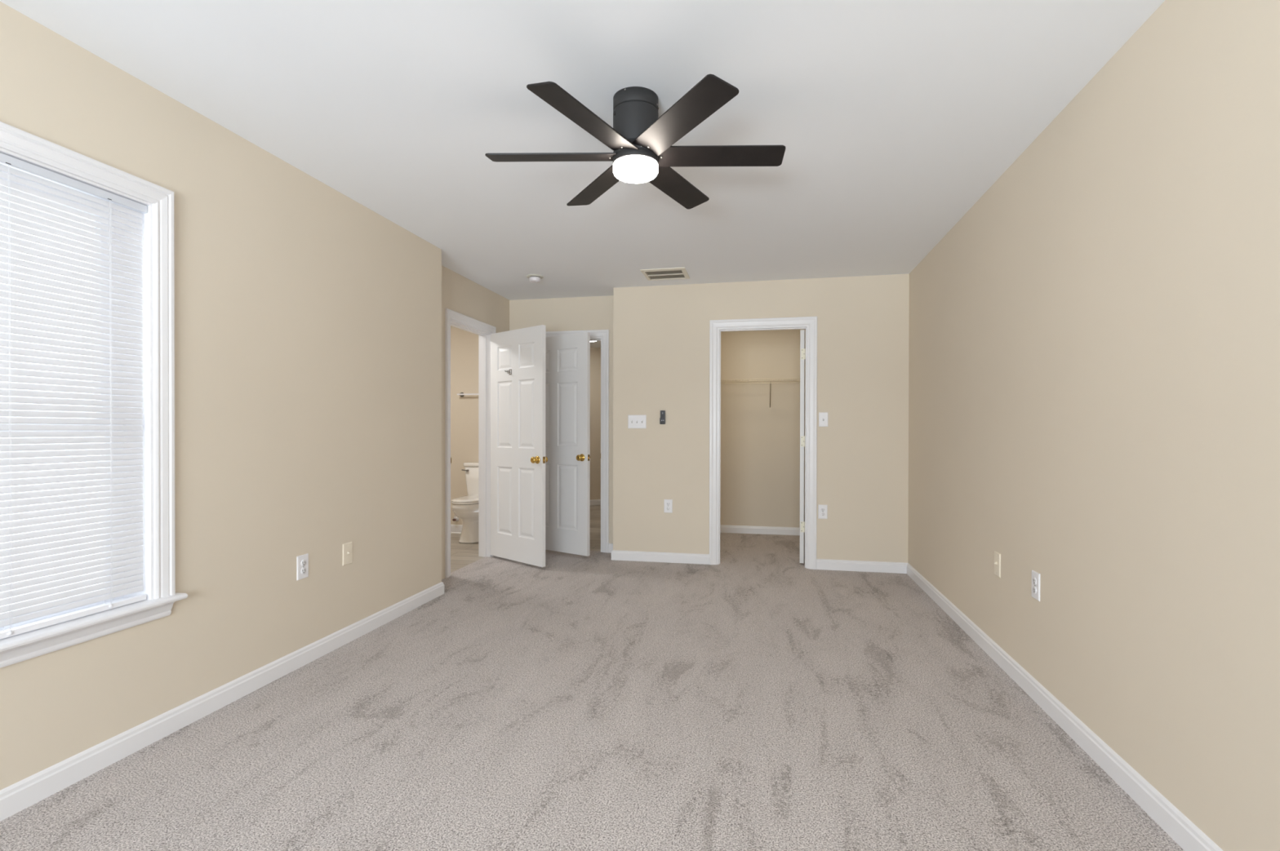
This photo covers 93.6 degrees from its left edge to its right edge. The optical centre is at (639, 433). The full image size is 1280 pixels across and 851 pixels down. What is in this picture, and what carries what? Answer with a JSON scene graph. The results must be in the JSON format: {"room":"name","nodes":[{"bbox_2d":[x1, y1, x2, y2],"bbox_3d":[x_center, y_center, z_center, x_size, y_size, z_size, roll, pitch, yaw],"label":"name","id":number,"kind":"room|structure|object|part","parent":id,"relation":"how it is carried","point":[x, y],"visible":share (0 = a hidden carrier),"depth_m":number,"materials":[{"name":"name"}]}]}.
{"room":"empty bedroom","nodes":[
{"label":"empty bedroom","id":0,"kind":"room"},
{"bbox_2d":[0,1,441,790],"bbox_3d":[-2.129,-0.064,1.245,0.213,2.440,6.188,0,0,12],"label":"wall","id":1,"kind":"structure","parent":0,"point":[308,320],"depth_m":2.66,"materials":[{"name":"beige paint"}]},
{"bbox_2d":[0,121,187,668],"bbox_3d":[-1.985,-0.112,1.828,0.267,1.622,1.059,0,0,12],"label":"window","id":2,"kind":"structure","parent":1,"relation":"in","point":[157,253],"depth_m":2.24,"materials":[{"name":"white paint"}]},
{"bbox_3d":[-2.090,-0.423,1.852,0.040,0.841,0.851,0,0,12],"label":"sash","id":3,"kind":"part","parent":2,"relation":"part of","materials":[{"name":"white plastic"}]},
{"bbox_3d":[-2.049,0.287,1.848,0.040,0.669,0.851,0,0,12],"label":"sash","id":4,"kind":"part","parent":2,"relation":"part of","materials":[{"name":"white plastic"}]},
{"bbox_2d":[0,152,146,639],"bbox_3d":[-1.924,-0.111,1.821,0.030,1.460,0.844,0,0,12],"label":"window blind","id":5,"kind":"object","parent":2,"relation":"attached to","point":[55,431],"visible":1,"depth_m":1.98,"materials":[{"name":"white plastic"}]},
{"bbox_3d":[-1.924,-0.103,1.825,0.028,1.422,0.004,0,0,12],"label":"ladder cord","id":6,"kind":"part","parent":5,"relation":"part of","materials":[{"name":"white fabric"}]},
{"bbox_3d":[-1.926,0.610,1.824,0.023,0.018,0.834,0,0,12],"label":"rail","id":7,"kind":"part","parent":5,"relation":"part of","materials":[{"name":"white plastic"}]},
{"bbox_3d":[-1.866,-0.104,2.107,0.028,1.422,0.004,0,0,12],"label":"ladder cord","id":8,"kind":"part","parent":5,"relation":"part of","materials":[{"name":"white fabric"}]},
{"bbox_2d":[0,582,444,822],"bbox_3d":[-2.123,1.113,1.257,0.227,0.086,6.202,0,0,12],"label":"baseboard","id":9,"kind":"structure","parent":1,"relation":"attached to","point":[23,794],"depth_m":2.33,"materials":[{"name":"white paint"}]},
{"bbox_2d":[296,553,308,581],"bbox_3d":[-1.666,0.661,2.971,0.008,0.118,0.074,0,0,12],"label":"wall outlet","id":10,"kind":"object","parent":1,"relation":"attached to","point":[302,562],"visible":1,"depth_m":2.96,"materials":[{"name":"white plastic"}]},
{"bbox_2d":[300,560,306,566],"bbox_3d":[-1.664,0.642,2.970,0.003,0.034,0.034,0,0,12],"label":"receptacle","id":11,"kind":"object","parent":10,"relation":"attached to","point":[303,562],"depth_m":2.97,"materials":[{"name":"grey plastic"}]},
{"bbox_2d":[300,567,306,574],"bbox_3d":[-1.664,0.681,2.971,0.003,0.034,0.034,0,0,12],"label":"receptacle","id":12,"kind":"object","parent":10,"relation":"attached to","point":[303,570],"depth_m":2.97,"materials":[{"name":"grey plastic"}]},
{"bbox_2d":[342,542,351,565],"bbox_3d":[-1.597,0.660,3.291,0.016,0.118,0.074,0,0,12],"label":"cable plate","id":13,"kind":"object","parent":1,"relation":"attached to","point":[347,548],"visible":1,"depth_m":3.29,"materials":[{"name":"beige plastic"}]},
{"bbox_2d":[441,265,509,579],"bbox_3d":[-2.375,-0.087,5.515,1.978,2.440,2.897,0,0,12],"label":"wall","id":14,"kind":"structure","parent":0,"point":[464,344],"depth_m":6.77,"materials":[{"name":"beige paint"}]},
{"bbox_2d":[452,515,458,521],"bbox_3d":[-2.061,0.955,6.782,0.075,0.065,0.070,0,0,18],"label":"shutoff valve","id":15,"kind":"object","parent":14,"relation":"attached to","point":[455,518],"visible":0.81,"depth_m":6.75,"materials":[{"name":"white plastic"}]},
{"bbox_2d":[450,524,462,533],"bbox_3d":[-2.108,1.083,6.821,1.743,0.086,0.014,0,0,12],"label":"baseboard","id":16,"kind":"structure","parent":14,"relation":"attached to","point":[454,528],"depth_m":6.81,"materials":[{"name":"white paint"}]},
{"bbox_2d":[457,392,478,396],"bbox_3d":[-1.742,-0.435,6.714,0.626,0.052,0.062,0,0,12],"label":"towel bar","id":17,"kind":"object","parent":14,"relation":"attached to","point":[461,394],"visible":0.49,"depth_m":6.73,"materials":[{"name":"white plastic"}]},
{"bbox_2d":[444,308,496,577],"bbox_3d":[-1.497,0.078,5.160,0.153,2.116,0.879,0,0,12],"label":"trim","id":18,"kind":"structure","parent":14,"relation":"attached to","point":[452,318],"depth_m":5.50,"materials":[{"name":"white paint"}]},
{"bbox_2d":[490,324,547,567],"bbox_3d":[-1.072,0.106,5.247,0.747,2.016,0.157,0,0,41],"label":"door","id":19,"kind":"structure","parent":14,"relation":"in","point":[518,459],"depth_m":5.21,"materials":[{"name":"white paint"}]},
{"bbox_3d":[-0.878,0.224,5.013,0.067,0.067,0.061,0,0,41],"label":"knob","id":20,"kind":"part","parent":19,"relation":"part of","materials":[{"name":"gold metal"}]},
{"bbox_2d":[509,295,613,543],"bbox_3d":[-0.721,-0.086,5.856,1.127,2.440,0.115,0,0,12],"label":"wall","id":21,"kind":"structure","parent":0,"point":[592,313],"depth_m":5.76,"materials":[{"name":"beige paint"}]},
{"bbox_2d":[545,332,591,556],"bbox_3d":[-0.795,0.100,5.647,0.840,2.010,0.157,0,0,36],"label":"door","id":22,"kind":"structure","parent":21,"relation":"in","point":[567,357],"depth_m":5.53,"materials":[{"name":"white paint"}]},
{"bbox_3d":[-0.541,0.221,5.406,0.067,0.067,0.061,0,0,36],"label":"knob","id":23,"kind":"part","parent":22,"relation":"part of","materials":[{"name":"gold metal"}]},
{"bbox_2d":[545,329,608,552],"bbox_3d":[-0.749,0.075,5.863,0.954,2.116,0.153,0,0,12],"label":"trim","id":24,"kind":"structure","parent":21,"relation":"attached to","point":[602,335],"depth_m":5.71,"materials":[{"name":"white paint"}]},
{"bbox_2d":[0,0,1164,347],"bbox_3d":[-0.757,-1.337,4.121,5.698,0.080,12.615,0,0,12],"label":"ceiling","id":25,"kind":"structure","parent":0,"point":[892,119],"depth_m":2.34,"materials":[{"name":"white paint"}]},
{"bbox_2d":[526,274,543,283],"bbox_3d":[-0.871,-1.277,4.984,0.140,0.050,0.140,0,0,12],"label":"smoke detector","id":26,"kind":"object","parent":25,"relation":"attached to","point":[535,278],"visible":1,"depth_m":4.95,"materials":[{"name":"grey plastic"}]},
{"bbox_3d":[-0.871,-1.298,4.984,0.140,0.009,0.140,0,0,12],"label":"mounting plate","id":27,"kind":"part","parent":26,"relation":"part of","materials":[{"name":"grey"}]},
{"bbox_2d":[484,74,785,209],"bbox_3d":[-0.017,-1.138,2.316,1.129,0.298,1.106,0,0,12],"label":"ceiling fan","id":28,"kind":"object","parent":25,"relation":"hanging from","point":[641,142],"visible":1,"depth_m":2.25,"materials":[{"name":"grey metal"}]},
{"bbox_3d":[-0.333,-1.066,2.321,0.508,0.006,0.117,0,12,1],"label":"fan blade","id":29,"kind":"part","parent":28,"relation":"part of","materials":[{"name":"black wood"}]},
{"bbox_3d":[-0.179,-1.064,2.045,0.117,0.006,0.508,14,7,30],"label":"fan blade","id":30,"kind":"part","parent":28,"relation":"part of","materials":[{"name":"black wood"}]},
{"bbox_3d":[-0.170,-1.067,2.592,0.117,0.006,0.508,-14,7,-28],"label":"fan blade","id":31,"kind":"part","parent":28,"relation":"part of","materials":[{"name":"black wood"}]},
{"bbox_3d":[-0.017,-1.013,2.316,0.174,0.048,0.174,0,0,12],"label":"lamp glass","id":32,"kind":"part","parent":28,"relation":"part of","materials":[{"name":"white glass"}]},
{"bbox_3d":[0.146,-1.067,2.587,0.117,0.006,0.508,-14,-7,30],"label":"fan blade","id":33,"kind":"part","parent":28,"relation":"part of","materials":[{"name":"black wood"}]},
{"bbox_3d":[0.137,-1.064,2.040,0.117,0.006,0.508,14,-6,-28],"label":"fan blade","id":34,"kind":"part","parent":28,"relation":"part of","materials":[{"name":"black wood"}]},
{"bbox_3d":[0.299,-1.065,2.311,0.508,0.006,0.117,0,-12,1],"label":"fan blade","id":35,"kind":"part","parent":28,"relation":"part of","materials":[{"name":"black wood"}]},
{"bbox_2d":[640,267,689,280],"bbox_3d":[0.210,-1.294,4.902,0.355,0.012,0.338,0,0,12],"label":"ceiling vent","id":36,"kind":"object","parent":25,"relation":"in","point":[672,273],"visible":1,"depth_m":4.88,"materials":[{"name":"beige metal"}]},
{"bbox_2d":[0,505,1184,850],"bbox_3d":[-0.758,1.168,4.141,5.463,0.050,12.400,0,0,12],"label":"floor","id":37,"kind":"structure","parent":0,"point":[757,700],"depth_m":2.26,"materials":[{"name":"grey carpet"}]},
{"bbox_2d":[451,462,478,543],"bbox_3d":[-1.747,0.728,6.379,0.442,0.803,0.718,0,0,12],"label":"toilet","id":38,"kind":"object","parent":37,"relation":"on","point":[465,508],"visible":0.56,"depth_m":6.19,"materials":[{"name":"white ceramic"}]},
{"bbox_3d":[-1.760,0.706,6.306,0.378,0.018,0.570,0,0,12],"label":"seat","id":39,"kind":"part","parent":38,"relation":"part of","materials":[{"name":"white ceramic"}]},
{"bbox_3d":[-1.760,0.685,6.305,0.376,0.021,0.569,0,0,12],"label":"lid","id":40,"kind":"part","parent":38,"relation":"part of","materials":[{"name":"white ceramic"}]},
{"bbox_3d":[-1.754,0.924,6.338,0.380,0.410,0.616,0,0,12],"label":"bowl","id":41,"kind":"part","parent":38,"relation":"part of","materials":[{"name":"white ceramic"}]},
{"bbox_3d":[-1.696,0.344,6.613,0.438,0.037,0.234,0,0,12],"label":"tank lid","id":42,"kind":"part","parent":38,"relation":"part of","materials":[{"name":"white ceramic"}]},
{"bbox_3d":[-1.696,0.544,6.617,0.420,0.358,0.218,0,0,12],"label":"tank","id":43,"kind":"part","parent":38,"relation":"part of","materials":[{"name":"white ceramic"}]},
{"bbox_2d":[590,347,600,500],"bbox_3d":[-0.859,-0.105,9.272,3.650,2.440,0.100,0,0,-25],"label":"wall","id":44,"kind":"structure","parent":0,"point":[595,353],"depth_m":9.30,"materials":[{"name":"beige paint"}]},
{"bbox_2d":[590,499,600,506],"bbox_3d":[-0.813,1.073,9.238,3.300,0.086,0.014,0,0,-25],"label":"baseboard","id":45,"kind":"structure","parent":44,"relation":"attached to","point":[594,502],"depth_m":9.29,"materials":[{"name":"white paint"}]},
{"bbox_2d":[613,274,909,563],"bbox_3d":[1.151,-0.084,6.008,2.478,2.440,1.767,0,0,12],"label":"wall","id":46,"kind":"structure","parent":0,"point":[661,333],"depth_m":5.11,"materials":[{"name":"beige paint"}]},
{"bbox_2d":[627,415,646,428],"bbox_3d":[-0.027,-0.102,5.336,0.165,0.120,0.022,0,0,12],"label":"light switch","id":47,"kind":"object","parent":46,"relation":"attached to","point":[633,421],"visible":1,"depth_m":5.34,"materials":[{"name":"white plastic"}]},
{"bbox_2d":[659,410,665,424],"bbox_3d":[0.198,-0.139,5.291,0.049,0.120,0.019,0,0,12],"label":"remote","id":48,"kind":"object","parent":46,"relation":"attached to","point":[662,420],"visible":1,"depth_m":5.28,"materials":[{"name":"black plastic"}]},
{"bbox_2d":[663,499,672,513],"bbox_3d":[0.248,0.643,5.290,0.074,0.118,0.008,0,0,12],"label":"wall outlet","id":49,"kind":"object","parent":46,"relation":"attached to","point":[668,504],"visible":1,"depth_m":5.29,"materials":[{"name":"white plastic"}]},
{"bbox_2d":[608,524,799,564],"bbox_3d":[1.075,1.093,5.963,2.601,0.086,1.666,0,0,12],"label":"baseboard","id":50,"kind":"structure","parent":46,"relation":"attached to","point":[635,556],"depth_m":5.36,"materials":[{"name":"white paint"}]},
{"bbox_2d":[709,316,817,569],"bbox_3d":[1.055,0.082,5.185,0.896,2.116,0.153,0,0,12],"label":"trim","id":51,"kind":"structure","parent":46,"relation":"attached to","point":[809,324],"depth_m":5.11,"materials":[{"name":"white paint"}]},
{"bbox_2d":[800,329,805,563],"bbox_3d":[1.521,0.115,5.514,0.053,2.016,0.777,0,0,19],"label":"door","id":52,"kind":"structure","parent":46,"relation":"in","point":[802,333],"depth_m":5.19,"materials":[{"name":"white paint"}]},
{"bbox_2d":[817,504,827,519],"bbox_3d":[1.530,0.658,5.028,0.074,0.118,0.008,0,0,12],"label":"wall outlet","id":53,"kind":"object","parent":46,"relation":"attached to","point":[822,509],"visible":1,"depth_m":5.03,"materials":[{"name":"white plastic"}]},
{"bbox_2d":[818,412,827,426],"bbox_3d":[1.532,-0.114,5.017,0.074,0.120,0.022,0,0,12],"label":"light switch","id":54,"kind":"object","parent":46,"relation":"attached to","point":[823,416],"visible":1,"depth_m":5.02,"materials":[{"name":"white plastic"}]},
{"bbox_2d":[720,329,805,527],"bbox_3d":[1.372,-0.088,6.805,2.363,2.440,0.115,0,0,12],"label":"wall","id":55,"kind":"structure","parent":0,"point":[760,446],"depth_m":6.75,"materials":[{"name":"beige paint"}]},
{"bbox_2d":[720,378,799,409],"bbox_3d":[1.326,-0.421,6.579,2.344,0.318,0.343,0,0,12],"label":"closet shelf","id":56,"kind":"object","parent":55,"relation":"attached to","point":[777,380],"visible":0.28,"depth_m":6.49,"materials":[{"name":"beige metal"}]},
{"bbox_2d":[907,0,1279,850],"bbox_3d":[1.655,-0.062,2.001,0.115,2.440,9.415,0,0,12],"label":"wall","id":57,"kind":"structure","parent":0,"point":[1094,344],"depth_m":1.91,"materials":[{"name":"beige paint"}]},
{"bbox_2d":[994,551,1000,577],"bbox_3d":[1.798,0.662,3.033,0.016,0.118,0.074,0,0,12],"label":"cable plate","id":58,"kind":"object","parent":57,"relation":"attached to","point":[997,556],"visible":1,"depth_m":3.02,"materials":[{"name":"beige plastic"}]},
{"bbox_2d":[816,559,1223,850],"bbox_3d":[1.075,1.118,1.283,0.727,0.086,7.533,0,0,12],"label":"baseboard","id":59,"kind":"structure","parent":57,"relation":"attached to","point":[1186,834],"depth_m":2.27,"materials":[{"name":"white paint"}]},
{"bbox_2d":[1031,570,1039,601],"bbox_3d":[1.714,0.661,2.605,0.008,0.118,0.074,0,0,12],"label":"wall outlet","id":60,"kind":"object","parent":57,"relation":"attached to","point":[1035,575],"visible":1,"depth_m":2.60,"materials":[{"name":"white plastic"}]},
{"bbox_2d":[1032,577,1036,585],"bbox_3d":[1.712,0.641,2.605,0.003,0.034,0.034,0,0,12],"label":"receptacle","id":61,"kind":"object","parent":60,"relation":"attached to","point":[1034,579],"depth_m":2.60,"materials":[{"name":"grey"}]},
{"bbox_2d":[1032,586,1036,594],"bbox_3d":[1.712,0.680,2.605,0.003,0.034,0.034,0,0,12],"label":"receptacle","id":62,"kind":"object","parent":60,"relation":"attached to","point":[1034,588],"depth_m":2.60,"materials":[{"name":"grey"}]}
]}

